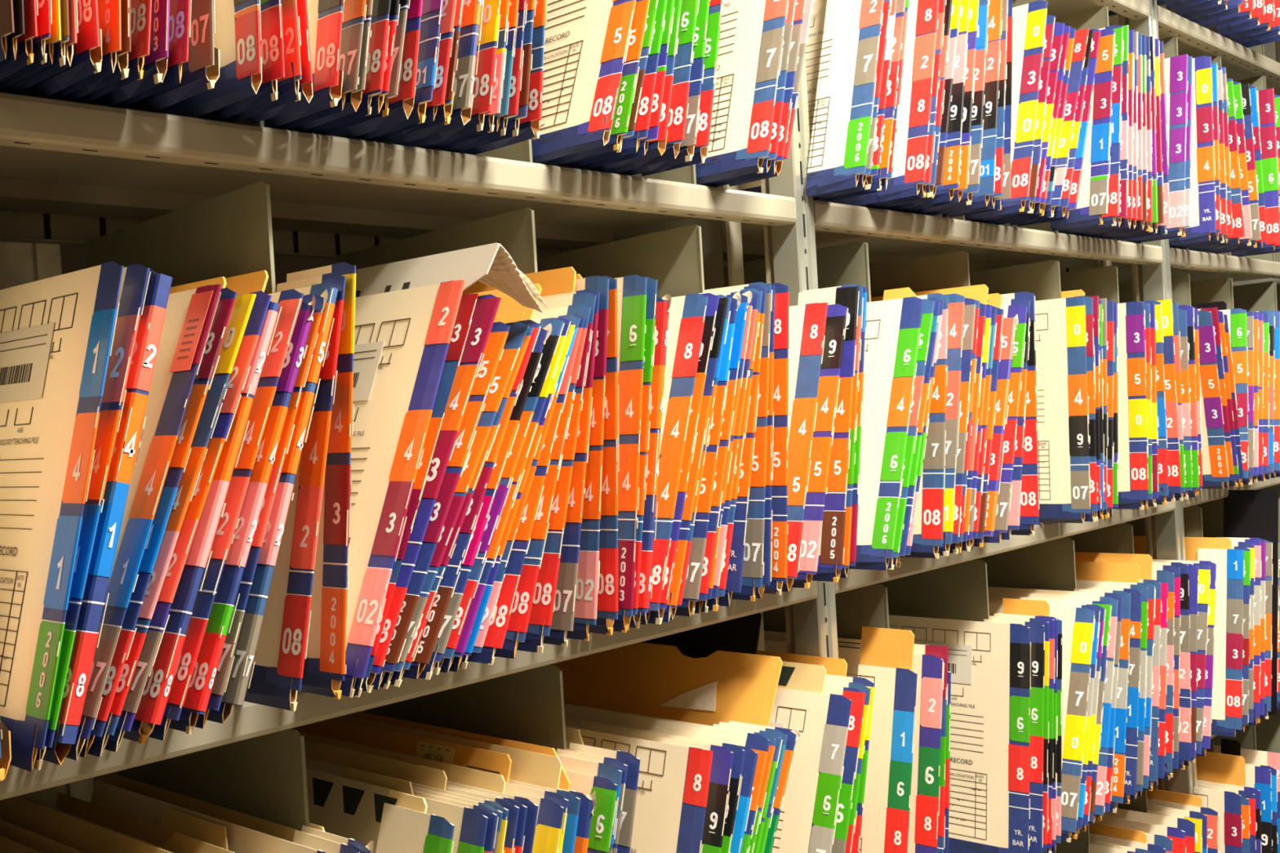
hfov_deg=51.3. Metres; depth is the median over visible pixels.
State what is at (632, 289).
folder
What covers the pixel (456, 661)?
folder
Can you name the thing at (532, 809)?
folder
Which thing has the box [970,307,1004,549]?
folder
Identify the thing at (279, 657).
folder
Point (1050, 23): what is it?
folder
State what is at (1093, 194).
folder
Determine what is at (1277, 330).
folder
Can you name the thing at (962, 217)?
divider
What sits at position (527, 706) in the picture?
divider
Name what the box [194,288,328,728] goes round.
folder
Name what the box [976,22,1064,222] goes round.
folder
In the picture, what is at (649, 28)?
folder
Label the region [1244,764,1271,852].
folder
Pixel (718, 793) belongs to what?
folder
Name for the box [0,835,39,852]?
manila folder
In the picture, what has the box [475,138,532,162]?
divider
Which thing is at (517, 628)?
folder
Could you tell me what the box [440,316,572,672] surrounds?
folder
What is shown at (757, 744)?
folder
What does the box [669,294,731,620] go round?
folder
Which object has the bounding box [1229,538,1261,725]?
folder
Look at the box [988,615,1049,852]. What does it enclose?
folder
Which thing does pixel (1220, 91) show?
folder
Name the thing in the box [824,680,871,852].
folder
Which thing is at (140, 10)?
folder
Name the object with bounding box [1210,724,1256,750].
divider
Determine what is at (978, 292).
manila envelope
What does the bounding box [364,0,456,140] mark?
folder
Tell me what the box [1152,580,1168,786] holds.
folder
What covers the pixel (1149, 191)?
folder
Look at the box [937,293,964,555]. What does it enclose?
folder
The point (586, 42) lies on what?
folder
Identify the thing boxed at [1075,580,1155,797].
folder
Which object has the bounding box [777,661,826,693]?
folder
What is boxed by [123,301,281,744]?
folder
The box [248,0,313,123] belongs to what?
folder
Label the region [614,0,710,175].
folder
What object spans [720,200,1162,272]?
steel shelf
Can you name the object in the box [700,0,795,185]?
folder
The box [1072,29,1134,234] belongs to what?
folder
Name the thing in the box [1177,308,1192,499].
folder
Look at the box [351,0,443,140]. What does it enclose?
folder
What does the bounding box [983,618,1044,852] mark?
folder
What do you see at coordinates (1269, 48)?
upright post
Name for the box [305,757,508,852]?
folder
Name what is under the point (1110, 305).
folder
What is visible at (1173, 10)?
divider
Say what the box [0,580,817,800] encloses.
steel shelf
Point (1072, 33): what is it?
folder
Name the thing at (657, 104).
folder
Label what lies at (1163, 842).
folder
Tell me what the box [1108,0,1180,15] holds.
folder
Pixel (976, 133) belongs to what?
folder
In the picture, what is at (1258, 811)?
folder
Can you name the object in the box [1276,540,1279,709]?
folder
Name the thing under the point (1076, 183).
folder
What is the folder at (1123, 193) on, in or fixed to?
on the steel shelf at (891, 236)
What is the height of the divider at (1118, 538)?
0.439 m
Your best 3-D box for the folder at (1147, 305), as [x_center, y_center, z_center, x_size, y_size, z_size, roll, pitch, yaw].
[0.733,-0.032,2.456,0.426,0.360,0.051,-3,1,43]
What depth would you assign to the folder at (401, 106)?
1.16 m
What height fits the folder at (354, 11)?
0.346 m
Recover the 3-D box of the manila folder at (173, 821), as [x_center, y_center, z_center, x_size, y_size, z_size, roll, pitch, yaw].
[-0.489,0.533,1.215,0.381,0.349,0.121,-3,1,43]
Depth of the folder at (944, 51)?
1.82 m
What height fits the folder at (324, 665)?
0.358 m
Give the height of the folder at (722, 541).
0.348 m
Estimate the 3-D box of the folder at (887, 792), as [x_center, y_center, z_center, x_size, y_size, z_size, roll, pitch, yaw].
[0.232,0.493,1.793,0.301,0.347,0.078,-3,1,43]
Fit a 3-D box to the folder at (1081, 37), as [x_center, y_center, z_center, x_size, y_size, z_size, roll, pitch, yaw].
[0.537,-0.481,2.265,0.426,0.316,0.158,-3,1,43]
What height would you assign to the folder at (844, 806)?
0.345 m
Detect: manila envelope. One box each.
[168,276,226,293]
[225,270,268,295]
[575,274,582,279]
[837,626,914,671]
[871,284,988,304]
[883,287,918,300]
[986,293,1002,308]
[1002,598,1049,616]
[1061,289,1084,297]
[1075,551,1151,579]
[1075,561,1139,582]
[1088,822,1146,844]
[1133,535,1231,560]
[1146,789,1202,807]
[1195,751,1245,786]
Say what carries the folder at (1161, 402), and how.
on the steel shelf at (1044, 531)
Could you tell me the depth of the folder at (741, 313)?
1.45 m
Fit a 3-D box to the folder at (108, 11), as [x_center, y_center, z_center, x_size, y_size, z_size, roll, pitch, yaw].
[-0.530,-0.423,1.102,0.426,0.351,0.024,-3,1,43]
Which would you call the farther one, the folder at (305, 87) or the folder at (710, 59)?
the folder at (710, 59)
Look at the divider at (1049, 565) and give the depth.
2.34 m
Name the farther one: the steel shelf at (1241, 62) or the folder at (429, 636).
the steel shelf at (1241, 62)
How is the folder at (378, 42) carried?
on the steel shelf at (72, 172)
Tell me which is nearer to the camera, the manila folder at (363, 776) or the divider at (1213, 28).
the manila folder at (363, 776)
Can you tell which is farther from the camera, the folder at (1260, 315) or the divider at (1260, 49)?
the divider at (1260, 49)
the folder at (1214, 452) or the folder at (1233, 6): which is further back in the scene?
the folder at (1233, 6)
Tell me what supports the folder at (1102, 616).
on the steel shelf
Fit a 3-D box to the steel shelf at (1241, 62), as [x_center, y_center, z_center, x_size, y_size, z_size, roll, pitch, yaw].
[1.252,-0.832,3.211,0.450,0.044,1.172,-3,1,43]
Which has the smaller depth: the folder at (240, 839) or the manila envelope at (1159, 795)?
the folder at (240, 839)
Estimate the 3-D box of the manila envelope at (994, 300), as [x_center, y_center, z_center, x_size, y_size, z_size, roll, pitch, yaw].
[0.343,-0.011,2.094,0.450,0.357,0.123,-3,1,43]
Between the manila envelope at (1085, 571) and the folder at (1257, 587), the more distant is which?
the folder at (1257, 587)
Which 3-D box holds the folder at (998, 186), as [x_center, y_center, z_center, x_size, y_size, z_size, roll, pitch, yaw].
[0.501,-0.491,1.985,0.100,0.348,0.070,-3,1,43]
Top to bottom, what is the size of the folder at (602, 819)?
0.341 m
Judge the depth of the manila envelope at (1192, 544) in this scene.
2.69 m
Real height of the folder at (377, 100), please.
0.344 m
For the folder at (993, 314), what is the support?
on the steel shelf at (1044, 531)
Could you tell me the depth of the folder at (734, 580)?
1.48 m
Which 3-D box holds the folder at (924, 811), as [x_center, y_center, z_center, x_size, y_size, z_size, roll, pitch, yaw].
[0.237,0.488,1.891,0.426,0.352,0.070,-3,1,43]
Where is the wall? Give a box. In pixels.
[59,244,559,785]
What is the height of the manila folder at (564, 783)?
0.360 m
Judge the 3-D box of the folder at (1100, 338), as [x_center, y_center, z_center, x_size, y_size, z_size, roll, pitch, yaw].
[0.597,-0.023,2.307,0.426,0.363,0.047,-3,1,43]
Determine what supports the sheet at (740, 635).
on the steel shelf
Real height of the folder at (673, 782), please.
0.336 m
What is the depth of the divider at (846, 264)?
1.88 m
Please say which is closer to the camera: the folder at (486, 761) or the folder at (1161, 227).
the folder at (486, 761)
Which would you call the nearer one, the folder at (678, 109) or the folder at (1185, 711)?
the folder at (678, 109)
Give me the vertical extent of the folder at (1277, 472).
0.356 m
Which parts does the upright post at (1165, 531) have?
panel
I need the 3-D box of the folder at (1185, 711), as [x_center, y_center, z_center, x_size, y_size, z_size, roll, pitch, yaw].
[0.954,0.433,2.431,0.100,0.369,0.041,-3,1,43]
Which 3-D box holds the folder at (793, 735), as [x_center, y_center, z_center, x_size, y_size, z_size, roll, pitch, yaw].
[0.100,0.513,1.497,0.105,0.329,0.165,-3,1,43]
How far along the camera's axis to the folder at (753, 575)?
1.50 m
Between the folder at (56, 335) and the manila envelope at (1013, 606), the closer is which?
the folder at (56, 335)
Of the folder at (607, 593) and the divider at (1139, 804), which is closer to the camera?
the folder at (607, 593)
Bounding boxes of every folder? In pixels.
[0,0,14,62]
[0,0,24,68]
[0,0,38,79]
[0,0,52,84]
[0,0,61,89]
[0,0,69,92]
[0,261,124,772]
[0,720,11,781]
[0,795,171,852]
[0,818,83,852]
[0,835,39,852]
[8,0,78,93]
[16,0,102,97]
[17,795,174,852]
[33,263,150,770]
[42,268,172,765]
[44,0,121,98]
[54,792,228,850]
[57,0,131,101]
[65,284,222,760]
[72,0,151,102]
[79,287,237,757]
[86,0,169,106]
[87,293,256,757]
[90,780,325,852]
[102,771,324,842]
[104,290,271,752]
[111,0,191,107]
[121,0,219,111]
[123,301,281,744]
[148,288,303,741]
[155,0,262,117]
[163,832,234,852]
[168,295,315,734]
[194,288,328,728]
[197,0,284,120]
[206,283,337,724]
[218,0,302,122]
[244,271,346,711]
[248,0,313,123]
[263,0,344,128]
[273,0,366,129]
[286,0,373,131]
[286,262,355,699]
[291,719,511,782]
[293,830,359,852]
[298,731,505,794]
[301,825,373,852]
[302,0,391,133]
[304,739,447,791]
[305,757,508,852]
[305,760,502,852]
[306,764,498,852]
[306,768,488,852]
[312,0,399,133]
[312,777,427,822]
[317,0,409,134]
[324,0,422,137]
[331,715,561,789]
[339,280,465,697]
[342,767,413,795]
[344,711,570,791]
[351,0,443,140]
[353,293,478,697]
[360,293,501,693]
[360,711,581,753]
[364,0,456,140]
[369,0,463,142]
[371,321,510,689]
[375,803,454,852]
[379,321,528,688]
[380,0,484,144]
[389,323,533,687]
[400,0,500,147]
[401,319,541,679]
[417,323,551,679]
[422,0,509,148]
[429,0,519,149]
[432,317,564,675]
[435,0,527,151]
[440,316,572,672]
[445,786,519,852]
[446,780,538,852]
[446,784,527,852]
[448,0,536,152]
[448,322,575,671]
[456,0,546,155]
[458,314,580,669]
[462,266,576,297]
[466,313,585,665]
[471,283,542,323]
[493,303,591,658]
[504,782,568,852]
[504,790,564,852]
[508,779,580,852]
[516,292,596,653]
[531,0,635,163]
[537,0,649,165]
[541,288,599,647]
[548,642,782,726]
[555,0,658,166]
[556,748,627,852]
[557,755,622,852]
[558,788,595,852]
[560,0,666,168]
[564,703,776,852]
[564,705,769,852]
[564,717,745,852]
[564,720,733,852]
[564,770,617,852]
[565,726,713,852]
[565,727,583,749]
[566,275,608,641]
[568,742,640,852]
[572,0,674,169]
[585,0,681,171]
[588,275,618,635]
[599,0,699,173]
[612,274,647,632]
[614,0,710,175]
[625,276,657,630]
[629,293,671,628]
[640,0,724,176]
[640,293,707,625]
[647,293,719,624]
[662,297,728,622]
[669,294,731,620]
[674,291,741,616]
[691,290,751,614]
[694,290,752,613]
[695,0,788,184]
[698,284,766,606]
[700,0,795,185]
[700,290,759,613]
[703,281,772,601]
[706,0,806,186]
[706,288,763,611]
[713,724,782,852]
[719,0,897,199]
[719,721,787,852]
[728,0,813,186]
[728,720,799,852]
[729,745,758,852]
[755,282,774,598]
[757,650,847,676]
[763,282,789,595]
[764,631,947,852]
[764,640,944,852]
[768,688,852,852]
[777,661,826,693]
[781,302,827,591]
[791,303,848,588]
[798,285,859,582]
[802,0,884,196]
[803,284,863,580]
[812,0,892,197]
[816,0,938,205]
[822,0,906,199]
[822,685,865,852]
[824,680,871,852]
[825,674,875,852]
[826,0,909,201]
[840,284,866,577]
[846,664,917,852]
[848,296,924,570]
[866,0,946,206]
[866,0,952,207]
[871,0,960,208]
[878,0,969,210]
[887,298,934,569]
[888,614,1031,852]
[892,298,941,568]
[895,0,978,211]
[896,297,943,567]
[900,293,948,559]
[902,0,989,213]
[919,0,1002,215]
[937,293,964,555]
[942,0,1008,217]
[943,671,951,852]
[948,297,976,551]
[949,297,979,554]
[950,0,1013,217]
[957,302,986,553]
[961,305,991,551]
[964,0,1047,220]
[968,304,997,548]
[969,14,1055,221]
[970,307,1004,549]
[973,314,1018,546]
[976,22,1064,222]
[978,25,1070,222]
[982,304,1027,542]
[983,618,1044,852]
[984,27,1075,223]
[987,586,1123,821]
[987,591,1118,823]
[988,595,1111,831]
[988,599,1106,835]
[988,600,1100,839]
[988,602,1095,842]
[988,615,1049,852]
[990,28,1089,224]
[994,613,1054,852]
[997,613,1057,852]
[1000,291,1039,536]
[1000,297,1031,539]
[1009,29,1093,225]
[1017,28,1101,226]
[1034,297,1090,523]
[1036,295,1097,522]
[1049,28,1115,231]
[1049,616,1062,852]
[1057,24,1123,233]
[1063,24,1128,234]
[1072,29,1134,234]
[1074,31,1137,235]
[1074,588,1131,813]
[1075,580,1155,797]
[1084,33,1142,235]
[1084,586,1142,804]
[1086,35,1147,236]
[1088,295,1101,520]
[1088,833,1165,852]
[1088,844,1136,852]
[1092,36,1152,237]
[1092,582,1148,799]
[1094,815,1186,852]
[1096,841,1150,852]
[1097,297,1107,519]
[1098,35,1158,238]
[1098,298,1104,510]
[1102,300,1114,518]
[1102,808,1195,852]
[1104,38,1164,239]
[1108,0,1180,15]
[1108,300,1118,517]
[1112,301,1148,510]
[1116,40,1170,239]
[1120,53,1187,242]
[1131,55,1193,243]
[1137,301,1152,509]
[1138,579,1161,791]
[1143,301,1158,506]
[1144,832,1172,852]
[1146,300,1168,505]
[1146,799,1217,852]
[1146,810,1202,852]
[1151,559,1216,756]
[1151,561,1191,769]
[1151,564,1180,777]
[1151,570,1174,780]
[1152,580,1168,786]
[1152,778,1256,852]
[1152,804,1207,852]
[1155,299,1181,502]
[1157,786,1242,852]
[1165,0,1204,9]
[1168,62,1221,247]
[1169,55,1216,245]
[1171,301,1185,501]
[1172,66,1227,248]
[1175,0,1221,14]
[1177,66,1232,248]
[1177,304,1199,497]
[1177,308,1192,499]
[1178,0,1227,18]
[1183,563,1210,763]
[1183,564,1199,765]
[1187,0,1243,22]
[1188,78,1244,249]
[1188,548,1244,737]
[1190,80,1252,251]
[1194,307,1202,496]
[1195,0,1253,27]
[1197,780,1262,852]
[1198,306,1234,487]
[1198,310,1229,488]
[1200,83,1261,253]
[1209,85,1267,253]
[1213,745,1279,852]
[1215,537,1266,723]
[1216,0,1264,33]
[1217,310,1239,487]
[1218,308,1248,486]
[1219,0,1274,39]
[1222,314,1244,485]
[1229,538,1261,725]
[1230,0,1279,43]
[1231,88,1279,255]
[1231,542,1254,722]
[1231,546,1250,733]
[1233,94,1279,257]
[1239,34,1279,47]
[1240,795,1249,852]
[1241,311,1254,484]
[1244,763,1277,852]
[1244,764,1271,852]
[1248,311,1258,481]
[1252,311,1263,482]
[1257,310,1275,479]
[1257,311,1269,481]
[1259,540,1272,719]
[1270,310,1279,478]
[1275,310,1279,476]
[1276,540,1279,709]
[1276,542,1279,706]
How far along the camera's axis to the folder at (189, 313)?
0.98 m
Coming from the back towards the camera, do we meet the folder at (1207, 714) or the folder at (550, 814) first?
the folder at (1207, 714)
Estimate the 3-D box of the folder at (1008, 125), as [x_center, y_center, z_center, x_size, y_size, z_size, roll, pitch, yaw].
[0.511,-0.492,1.996,0.100,0.349,0.048,-3,1,43]
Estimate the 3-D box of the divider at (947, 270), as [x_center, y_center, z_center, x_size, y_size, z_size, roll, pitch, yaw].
[0.385,-0.047,2.179,0.360,0.439,0.004,-3,1,43]
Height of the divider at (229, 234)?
0.439 m
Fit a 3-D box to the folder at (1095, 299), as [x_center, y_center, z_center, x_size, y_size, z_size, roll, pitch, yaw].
[0.588,-0.023,2.298,0.426,0.364,0.048,-3,1,43]
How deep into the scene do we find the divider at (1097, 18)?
2.50 m
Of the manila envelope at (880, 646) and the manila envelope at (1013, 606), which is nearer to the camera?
the manila envelope at (880, 646)
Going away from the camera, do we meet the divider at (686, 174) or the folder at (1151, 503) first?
the divider at (686, 174)
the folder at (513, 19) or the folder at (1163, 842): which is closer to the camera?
the folder at (513, 19)
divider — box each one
[84,181,275,293]
[117,728,309,831]
[235,117,264,126]
[337,207,537,281]
[364,665,566,750]
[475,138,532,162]
[537,223,704,298]
[632,164,696,184]
[723,240,871,302]
[762,584,889,639]
[869,250,969,297]
[875,560,989,622]
[933,213,964,220]
[969,259,1061,301]
[974,537,1076,591]
[1000,0,1057,232]
[1054,5,1119,240]
[1055,822,1089,852]
[1059,265,1119,303]
[1063,523,1133,554]
[1116,789,1147,813]
[1118,272,1191,306]
[1125,506,1203,537]
[1159,35,1188,249]
[1160,4,1176,13]
[1190,276,1234,309]
[1192,497,1223,537]
[1206,26,1219,34]
[1206,740,1213,752]
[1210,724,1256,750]
[1211,55,1231,255]
[1222,489,1278,715]
[1232,280,1277,311]
[1235,75,1275,261]
[1247,44,1264,55]
[1255,709,1279,753]
[1258,484,1279,540]
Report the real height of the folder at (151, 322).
0.345 m
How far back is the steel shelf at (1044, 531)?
2.06 m
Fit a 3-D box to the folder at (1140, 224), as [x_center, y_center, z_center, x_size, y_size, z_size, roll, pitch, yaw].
[0.734,-0.511,2.481,0.426,0.348,0.055,-3,1,43]
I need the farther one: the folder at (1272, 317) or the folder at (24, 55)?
the folder at (1272, 317)
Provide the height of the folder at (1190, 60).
0.346 m
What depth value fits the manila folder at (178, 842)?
1.16 m
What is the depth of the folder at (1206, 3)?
2.69 m
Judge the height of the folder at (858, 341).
0.362 m
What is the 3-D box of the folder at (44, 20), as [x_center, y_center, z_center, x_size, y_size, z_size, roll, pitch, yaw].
[-0.567,-0.420,1.062,0.426,0.351,0.017,-3,1,43]
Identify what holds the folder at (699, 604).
on the steel shelf at (247, 721)
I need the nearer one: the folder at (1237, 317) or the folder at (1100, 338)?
the folder at (1100, 338)
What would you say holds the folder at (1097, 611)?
on the steel shelf
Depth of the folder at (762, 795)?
1.49 m
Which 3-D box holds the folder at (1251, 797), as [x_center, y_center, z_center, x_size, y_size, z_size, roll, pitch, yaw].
[1.057,0.894,2.762,0.426,0.334,0.050,-3,1,43]
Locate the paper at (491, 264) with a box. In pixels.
[275,242,546,312]
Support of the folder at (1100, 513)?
on the steel shelf at (1044, 531)
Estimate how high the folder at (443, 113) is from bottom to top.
0.345 m
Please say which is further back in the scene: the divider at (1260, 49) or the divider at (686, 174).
the divider at (1260, 49)
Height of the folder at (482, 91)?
0.346 m
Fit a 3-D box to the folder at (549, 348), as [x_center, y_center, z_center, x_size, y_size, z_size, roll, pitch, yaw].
[-0.274,0.062,1.357,0.427,0.314,0.172,-3,1,43]
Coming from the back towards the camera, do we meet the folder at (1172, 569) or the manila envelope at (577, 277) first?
the folder at (1172, 569)
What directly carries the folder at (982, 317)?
on the steel shelf at (1044, 531)
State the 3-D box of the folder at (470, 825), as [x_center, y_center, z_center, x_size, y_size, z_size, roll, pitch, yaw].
[-0.313,0.527,1.292,0.426,0.352,0.102,-3,1,43]
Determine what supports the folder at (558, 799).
on the steel shelf
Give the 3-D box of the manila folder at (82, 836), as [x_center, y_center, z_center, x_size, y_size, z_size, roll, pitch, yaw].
[-0.518,0.533,1.147,0.429,0.353,0.122,-3,1,43]
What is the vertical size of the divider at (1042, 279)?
0.439 m
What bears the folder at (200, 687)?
on the steel shelf at (247, 721)
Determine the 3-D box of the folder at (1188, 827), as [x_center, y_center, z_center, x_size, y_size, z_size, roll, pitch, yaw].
[0.832,0.895,2.517,0.426,0.362,0.082,-3,1,43]
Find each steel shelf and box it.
[0,91,796,258]
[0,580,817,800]
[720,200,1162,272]
[834,501,1175,594]
[1045,0,1150,21]
[1097,247,1279,281]
[1108,4,1279,95]
[1182,476,1279,507]
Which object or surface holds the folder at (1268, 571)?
on the steel shelf
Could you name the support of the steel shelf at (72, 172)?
attached to the upright post at (790, 251)
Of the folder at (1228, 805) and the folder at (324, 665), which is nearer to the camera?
the folder at (324, 665)
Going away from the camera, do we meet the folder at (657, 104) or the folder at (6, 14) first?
the folder at (6, 14)
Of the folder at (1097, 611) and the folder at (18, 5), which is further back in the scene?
the folder at (1097, 611)
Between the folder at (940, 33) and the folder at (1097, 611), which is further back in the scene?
the folder at (1097, 611)
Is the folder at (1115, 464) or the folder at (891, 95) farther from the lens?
the folder at (1115, 464)
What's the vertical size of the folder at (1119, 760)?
0.353 m
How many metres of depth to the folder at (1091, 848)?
2.27 m
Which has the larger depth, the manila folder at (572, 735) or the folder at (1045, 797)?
the folder at (1045, 797)
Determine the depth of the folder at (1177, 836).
2.39 m
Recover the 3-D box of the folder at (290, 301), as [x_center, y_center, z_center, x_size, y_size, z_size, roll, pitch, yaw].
[-0.459,0.066,1.156,0.426,0.334,0.137,-3,1,43]
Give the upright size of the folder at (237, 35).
0.351 m
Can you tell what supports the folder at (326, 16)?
on the steel shelf at (72, 172)
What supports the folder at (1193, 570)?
on the steel shelf
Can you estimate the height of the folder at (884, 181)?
0.340 m
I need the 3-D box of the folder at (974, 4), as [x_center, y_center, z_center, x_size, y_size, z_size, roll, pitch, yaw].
[0.319,-0.480,2.028,0.426,0.344,0.093,-3,1,43]
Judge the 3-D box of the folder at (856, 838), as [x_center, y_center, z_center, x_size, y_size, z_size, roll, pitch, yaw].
[0.234,0.491,1.639,0.090,0.352,0.101,-3,1,43]
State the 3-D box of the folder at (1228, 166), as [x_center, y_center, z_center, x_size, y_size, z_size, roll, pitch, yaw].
[1.014,-0.533,2.786,0.426,0.352,0.018,-3,-1,43]
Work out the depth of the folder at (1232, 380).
2.62 m
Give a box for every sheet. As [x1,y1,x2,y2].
[641,613,761,657]
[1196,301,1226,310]
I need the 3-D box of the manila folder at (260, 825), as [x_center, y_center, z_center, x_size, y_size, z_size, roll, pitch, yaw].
[-0.441,0.529,1.249,0.405,0.350,0.100,-3,1,43]
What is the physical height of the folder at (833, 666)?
0.365 m
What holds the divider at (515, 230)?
on the steel shelf at (247, 721)
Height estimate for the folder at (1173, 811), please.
0.360 m
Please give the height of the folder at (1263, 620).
0.368 m
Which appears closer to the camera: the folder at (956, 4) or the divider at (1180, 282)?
the folder at (956, 4)
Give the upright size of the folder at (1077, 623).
0.345 m
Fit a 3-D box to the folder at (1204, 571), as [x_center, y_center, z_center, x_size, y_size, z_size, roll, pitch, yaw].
[0.890,0.441,2.603,0.426,0.353,0.111,-3,1,43]
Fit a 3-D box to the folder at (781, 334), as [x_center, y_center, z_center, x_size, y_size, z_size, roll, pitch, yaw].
[0.137,0.014,1.564,0.100,0.359,0.051,-3,1,43]
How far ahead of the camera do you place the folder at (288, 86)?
1.07 m
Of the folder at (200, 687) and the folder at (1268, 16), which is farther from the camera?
the folder at (1268, 16)
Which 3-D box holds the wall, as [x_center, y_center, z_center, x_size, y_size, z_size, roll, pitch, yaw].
[0.115,0.097,3.297,0.100,2.950,11.000,-3,1,43]
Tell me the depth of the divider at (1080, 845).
2.31 m
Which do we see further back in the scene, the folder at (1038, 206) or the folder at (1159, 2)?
the folder at (1159, 2)
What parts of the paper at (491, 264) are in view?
sleeve panel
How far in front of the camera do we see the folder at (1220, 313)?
2.60 m
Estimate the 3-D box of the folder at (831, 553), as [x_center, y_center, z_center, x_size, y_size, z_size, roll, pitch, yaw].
[0.225,0.007,1.653,0.090,0.359,0.079,-3,1,43]
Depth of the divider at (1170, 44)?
2.73 m
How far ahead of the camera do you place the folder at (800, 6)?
1.56 m
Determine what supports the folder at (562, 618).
on the steel shelf at (247, 721)
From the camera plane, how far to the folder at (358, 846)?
1.12 m
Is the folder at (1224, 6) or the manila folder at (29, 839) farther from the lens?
the folder at (1224, 6)
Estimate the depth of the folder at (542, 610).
1.27 m
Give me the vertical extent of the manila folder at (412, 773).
0.359 m
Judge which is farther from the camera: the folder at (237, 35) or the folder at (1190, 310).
the folder at (1190, 310)
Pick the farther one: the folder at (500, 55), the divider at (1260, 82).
the divider at (1260, 82)
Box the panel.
[0,240,93,808]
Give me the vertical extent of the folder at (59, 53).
0.352 m
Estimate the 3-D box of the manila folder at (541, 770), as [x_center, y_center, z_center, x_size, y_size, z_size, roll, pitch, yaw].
[-0.263,0.513,1.418,0.440,0.358,0.105,-3,1,43]
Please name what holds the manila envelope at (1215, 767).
on the steel shelf
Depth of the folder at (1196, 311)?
2.48 m
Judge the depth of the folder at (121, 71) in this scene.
0.97 m
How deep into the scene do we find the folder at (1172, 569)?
2.36 m
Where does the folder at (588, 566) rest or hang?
on the steel shelf at (247, 721)
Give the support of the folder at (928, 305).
on the steel shelf at (1044, 531)
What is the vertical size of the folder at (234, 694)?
0.338 m
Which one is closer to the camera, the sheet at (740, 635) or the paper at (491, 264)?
the paper at (491, 264)
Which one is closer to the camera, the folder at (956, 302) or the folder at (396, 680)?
the folder at (396, 680)
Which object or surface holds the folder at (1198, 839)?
on the steel shelf
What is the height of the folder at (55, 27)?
0.350 m
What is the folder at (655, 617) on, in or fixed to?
on the steel shelf at (247, 721)
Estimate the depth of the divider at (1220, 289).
2.94 m
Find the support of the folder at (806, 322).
on the steel shelf at (247, 721)
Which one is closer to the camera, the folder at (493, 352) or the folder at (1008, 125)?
the folder at (493, 352)
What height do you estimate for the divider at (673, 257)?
0.439 m
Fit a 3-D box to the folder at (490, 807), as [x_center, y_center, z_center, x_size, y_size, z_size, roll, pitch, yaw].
[-0.301,0.526,1.305,0.426,0.353,0.101,-3,1,43]
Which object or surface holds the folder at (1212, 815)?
on the steel shelf
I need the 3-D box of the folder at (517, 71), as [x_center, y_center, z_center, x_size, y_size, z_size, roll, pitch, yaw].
[-0.259,-0.440,1.398,0.426,0.347,0.067,-3,1,43]
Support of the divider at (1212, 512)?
on the steel shelf
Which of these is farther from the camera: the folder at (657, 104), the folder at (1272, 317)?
the folder at (1272, 317)
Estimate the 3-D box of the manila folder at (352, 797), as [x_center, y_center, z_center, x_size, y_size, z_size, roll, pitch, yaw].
[-0.317,0.518,1.246,0.276,0.358,0.109,-3,1,43]
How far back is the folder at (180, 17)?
1.00 m
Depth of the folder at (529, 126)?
1.27 m
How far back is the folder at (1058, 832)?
2.01 m
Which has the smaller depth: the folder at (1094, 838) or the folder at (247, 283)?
the folder at (247, 283)
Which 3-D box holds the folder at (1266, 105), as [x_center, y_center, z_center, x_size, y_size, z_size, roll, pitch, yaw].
[1.213,-0.545,3.002,0.426,0.348,0.018,-3,0,43]
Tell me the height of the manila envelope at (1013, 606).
0.364 m
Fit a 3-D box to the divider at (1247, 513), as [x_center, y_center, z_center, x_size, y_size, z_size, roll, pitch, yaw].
[1.266,0.361,2.767,0.109,0.452,0.084,-3,1,43]
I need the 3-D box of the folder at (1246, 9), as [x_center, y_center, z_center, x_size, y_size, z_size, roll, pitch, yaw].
[1.128,-1.020,2.934,0.426,0.350,0.056,-3,1,43]
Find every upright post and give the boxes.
[560,56,838,658]
[1011,0,1197,795]
[1232,40,1279,484]
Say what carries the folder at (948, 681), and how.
on the steel shelf
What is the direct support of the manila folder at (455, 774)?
on the steel shelf
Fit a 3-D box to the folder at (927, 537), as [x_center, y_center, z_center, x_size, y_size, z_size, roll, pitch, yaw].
[0.378,-0.001,1.827,0.100,0.357,0.070,-3,1,43]
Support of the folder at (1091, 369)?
on the steel shelf at (1044, 531)
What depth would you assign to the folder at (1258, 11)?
2.84 m
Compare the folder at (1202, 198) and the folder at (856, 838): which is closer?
the folder at (856, 838)
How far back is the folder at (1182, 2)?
2.66 m
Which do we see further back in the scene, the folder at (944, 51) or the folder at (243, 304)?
the folder at (944, 51)
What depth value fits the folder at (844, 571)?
1.64 m
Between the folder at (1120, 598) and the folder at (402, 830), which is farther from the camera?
the folder at (1120, 598)
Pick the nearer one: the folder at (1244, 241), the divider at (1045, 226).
the divider at (1045, 226)
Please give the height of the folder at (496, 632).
0.319 m
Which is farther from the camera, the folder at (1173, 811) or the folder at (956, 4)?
the folder at (1173, 811)
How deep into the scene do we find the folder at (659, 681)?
1.67 m
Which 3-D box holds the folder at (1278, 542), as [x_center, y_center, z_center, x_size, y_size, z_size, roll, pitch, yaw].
[1.169,0.422,2.907,0.426,0.354,0.080,-3,1,43]
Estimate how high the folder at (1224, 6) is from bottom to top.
0.350 m
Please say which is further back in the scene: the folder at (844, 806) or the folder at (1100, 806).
the folder at (1100, 806)
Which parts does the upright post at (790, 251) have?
panel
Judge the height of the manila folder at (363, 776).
0.353 m

